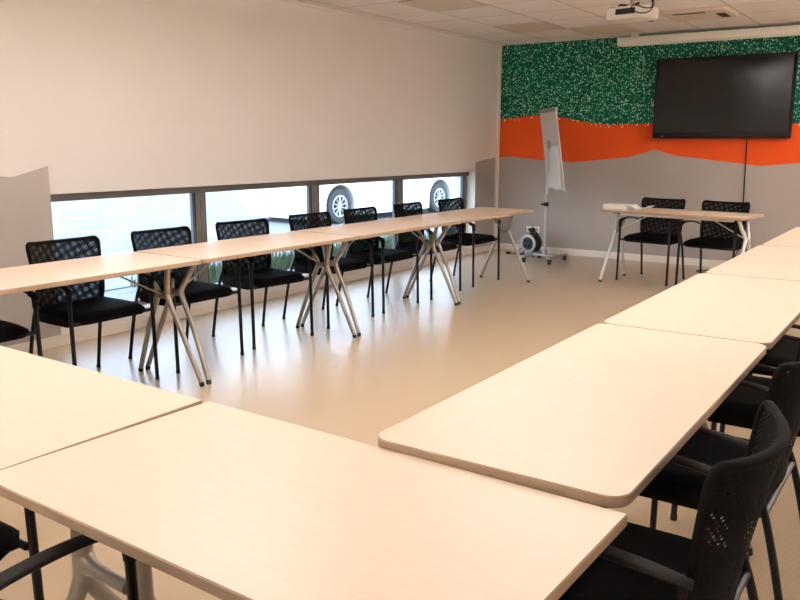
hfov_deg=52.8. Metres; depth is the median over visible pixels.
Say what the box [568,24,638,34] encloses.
recessed light
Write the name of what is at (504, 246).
baseboard
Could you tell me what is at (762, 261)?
folding table
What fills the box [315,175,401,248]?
window
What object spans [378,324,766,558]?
folding table
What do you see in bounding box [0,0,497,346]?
wall
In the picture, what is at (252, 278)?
mesh chair
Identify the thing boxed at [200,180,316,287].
window
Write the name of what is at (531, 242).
cable reel
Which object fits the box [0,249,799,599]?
floor
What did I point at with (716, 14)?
ceiling vent
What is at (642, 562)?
mesh chair
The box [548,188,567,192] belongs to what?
tray
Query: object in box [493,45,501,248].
trim
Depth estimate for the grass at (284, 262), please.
8.62 m
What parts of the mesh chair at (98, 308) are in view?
leg, backrest, armrest, leg, seat, leg, seat frame, armrest, leg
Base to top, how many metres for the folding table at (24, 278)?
0.744 m
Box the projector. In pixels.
[606,0,658,23]
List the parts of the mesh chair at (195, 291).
leg, backrest, leg, seat, seat frame, leg, armrest, leg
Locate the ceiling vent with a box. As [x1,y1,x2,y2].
[715,13,730,16]
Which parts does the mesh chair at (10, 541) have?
seat, seat frame, leg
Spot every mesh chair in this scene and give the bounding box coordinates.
[0,291,42,356]
[0,507,44,599]
[0,534,138,599]
[25,235,159,379]
[128,226,243,372]
[212,218,313,349]
[282,211,374,328]
[335,206,419,313]
[385,202,462,299]
[429,197,500,286]
[558,400,790,599]
[600,344,799,599]
[615,197,685,285]
[670,334,799,520]
[674,200,749,285]
[719,324,799,432]
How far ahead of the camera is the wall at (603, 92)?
9.69 m
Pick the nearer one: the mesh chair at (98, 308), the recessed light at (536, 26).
the mesh chair at (98, 308)
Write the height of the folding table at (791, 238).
0.754 m
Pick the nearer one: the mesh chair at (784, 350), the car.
the mesh chair at (784, 350)
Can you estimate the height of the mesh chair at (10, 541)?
0.842 m
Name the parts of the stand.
frame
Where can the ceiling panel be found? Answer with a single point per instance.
(717, 12)
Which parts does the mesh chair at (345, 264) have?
leg, backrest, leg, leg, seat, armrest, leg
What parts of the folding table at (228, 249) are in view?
leg, leg, leg, leg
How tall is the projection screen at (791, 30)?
0.134 m
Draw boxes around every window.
[50,186,203,304]
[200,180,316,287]
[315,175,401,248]
[400,172,468,241]
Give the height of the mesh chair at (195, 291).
0.842 m
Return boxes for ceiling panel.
[659,6,738,21]
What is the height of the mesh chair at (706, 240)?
0.842 m
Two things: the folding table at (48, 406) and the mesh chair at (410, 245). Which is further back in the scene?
the mesh chair at (410, 245)
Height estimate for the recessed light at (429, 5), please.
0.012 m
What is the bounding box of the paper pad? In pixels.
[603,203,633,209]
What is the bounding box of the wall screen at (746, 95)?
[652,52,798,137]
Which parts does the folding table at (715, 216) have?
leg, leg, rail, leg, leg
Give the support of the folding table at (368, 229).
on the floor
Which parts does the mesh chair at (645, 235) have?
leg, armrest, leg, seat, backrest, leg, armrest, leg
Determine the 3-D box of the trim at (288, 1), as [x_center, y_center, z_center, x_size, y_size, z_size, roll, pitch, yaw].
[-2.113,-2.314,5.446,0.020,0.022,11.970,8,13,34]
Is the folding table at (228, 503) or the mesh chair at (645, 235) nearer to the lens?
the folding table at (228, 503)
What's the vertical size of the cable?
1.470 m
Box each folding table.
[0,252,204,386]
[0,346,201,599]
[0,401,627,599]
[137,231,357,384]
[297,217,460,336]
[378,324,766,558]
[405,207,533,304]
[598,207,763,281]
[599,273,799,555]
[705,245,799,280]
[762,227,799,246]
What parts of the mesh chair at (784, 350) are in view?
leg, seat, armrest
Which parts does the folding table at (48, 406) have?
leg, leg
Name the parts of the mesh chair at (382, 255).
leg, backrest, leg, seat, leg, leg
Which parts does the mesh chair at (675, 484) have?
leg, seat, armrest, armrest, leg, seat frame, backrest, leg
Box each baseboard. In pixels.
[6,244,492,352]
[497,243,725,266]
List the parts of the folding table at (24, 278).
leg, leg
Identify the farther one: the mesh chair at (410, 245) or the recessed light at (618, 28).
the recessed light at (618, 28)
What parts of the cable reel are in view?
socket plate, stand frame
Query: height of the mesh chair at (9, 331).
0.842 m
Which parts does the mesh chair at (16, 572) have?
armrest, leg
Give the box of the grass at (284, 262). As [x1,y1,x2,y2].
[129,232,440,287]
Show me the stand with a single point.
(554, 175)
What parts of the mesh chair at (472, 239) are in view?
leg, backrest, leg, seat, leg, leg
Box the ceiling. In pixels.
[293,0,799,45]
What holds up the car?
on the ground at (112, 220)
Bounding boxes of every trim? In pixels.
[279,0,498,46]
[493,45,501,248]
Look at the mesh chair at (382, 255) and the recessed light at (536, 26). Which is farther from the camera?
the recessed light at (536, 26)
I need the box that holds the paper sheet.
[629,204,654,210]
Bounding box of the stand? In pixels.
[521,107,567,264]
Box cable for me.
[696,138,746,272]
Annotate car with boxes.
[242,177,454,223]
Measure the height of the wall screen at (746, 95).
0.885 m
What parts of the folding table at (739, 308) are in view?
leg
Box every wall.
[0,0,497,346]
[497,24,799,260]
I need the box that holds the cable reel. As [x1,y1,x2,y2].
[506,228,541,256]
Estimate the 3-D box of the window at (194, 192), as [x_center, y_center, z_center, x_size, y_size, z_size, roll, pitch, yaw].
[-2.071,-0.397,6.161,0.100,0.894,1.418,8,13,34]
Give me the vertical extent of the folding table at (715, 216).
0.742 m
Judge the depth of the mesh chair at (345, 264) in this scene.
6.43 m
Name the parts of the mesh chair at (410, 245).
leg, backrest, seat, leg, leg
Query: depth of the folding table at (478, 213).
7.50 m
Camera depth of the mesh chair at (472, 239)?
8.22 m
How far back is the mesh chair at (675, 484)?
2.24 m
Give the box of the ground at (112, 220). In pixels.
[51,190,450,296]
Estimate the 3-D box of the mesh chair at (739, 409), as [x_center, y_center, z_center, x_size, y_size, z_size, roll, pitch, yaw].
[1.396,0.402,3.028,0.544,0.842,0.578,8,13,34]
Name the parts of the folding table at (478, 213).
leg, leg, leg, leg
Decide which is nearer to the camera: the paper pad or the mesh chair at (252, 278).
the mesh chair at (252, 278)
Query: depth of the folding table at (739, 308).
3.15 m
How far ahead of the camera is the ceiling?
7.97 m
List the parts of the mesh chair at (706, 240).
leg, armrest, leg, seat, backrest, leg, armrest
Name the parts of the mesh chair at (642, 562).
armrest, seat, leg, armrest, backrest, seat frame, leg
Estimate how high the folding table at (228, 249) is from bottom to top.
0.744 m
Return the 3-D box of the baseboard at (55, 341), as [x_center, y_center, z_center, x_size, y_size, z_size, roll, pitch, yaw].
[-2.123,0.216,5.939,0.012,0.075,11.970,8,13,34]
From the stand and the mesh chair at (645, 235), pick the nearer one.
the mesh chair at (645, 235)
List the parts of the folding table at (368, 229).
leg, leg, leg, leg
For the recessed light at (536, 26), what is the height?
0.012 m
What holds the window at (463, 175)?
in the wall at (96, 95)
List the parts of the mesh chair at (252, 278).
leg, backrest, armrest, leg, seat, seat frame, leg, armrest, leg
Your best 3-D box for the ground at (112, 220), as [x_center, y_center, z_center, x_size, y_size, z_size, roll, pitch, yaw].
[-12.550,-4.620,31.272,43.700,0.260,62.000,8,13,34]
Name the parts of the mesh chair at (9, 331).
seat, seat frame, armrest, leg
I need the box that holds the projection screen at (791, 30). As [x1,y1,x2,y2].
[617,25,799,46]
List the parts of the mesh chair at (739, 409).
leg, leg, seat, armrest, armrest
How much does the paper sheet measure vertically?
0.051 m
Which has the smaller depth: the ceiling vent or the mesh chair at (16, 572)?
the mesh chair at (16, 572)
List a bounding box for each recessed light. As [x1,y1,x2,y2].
[398,0,487,11]
[493,22,566,32]
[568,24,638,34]
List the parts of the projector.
panel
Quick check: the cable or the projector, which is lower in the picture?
the cable

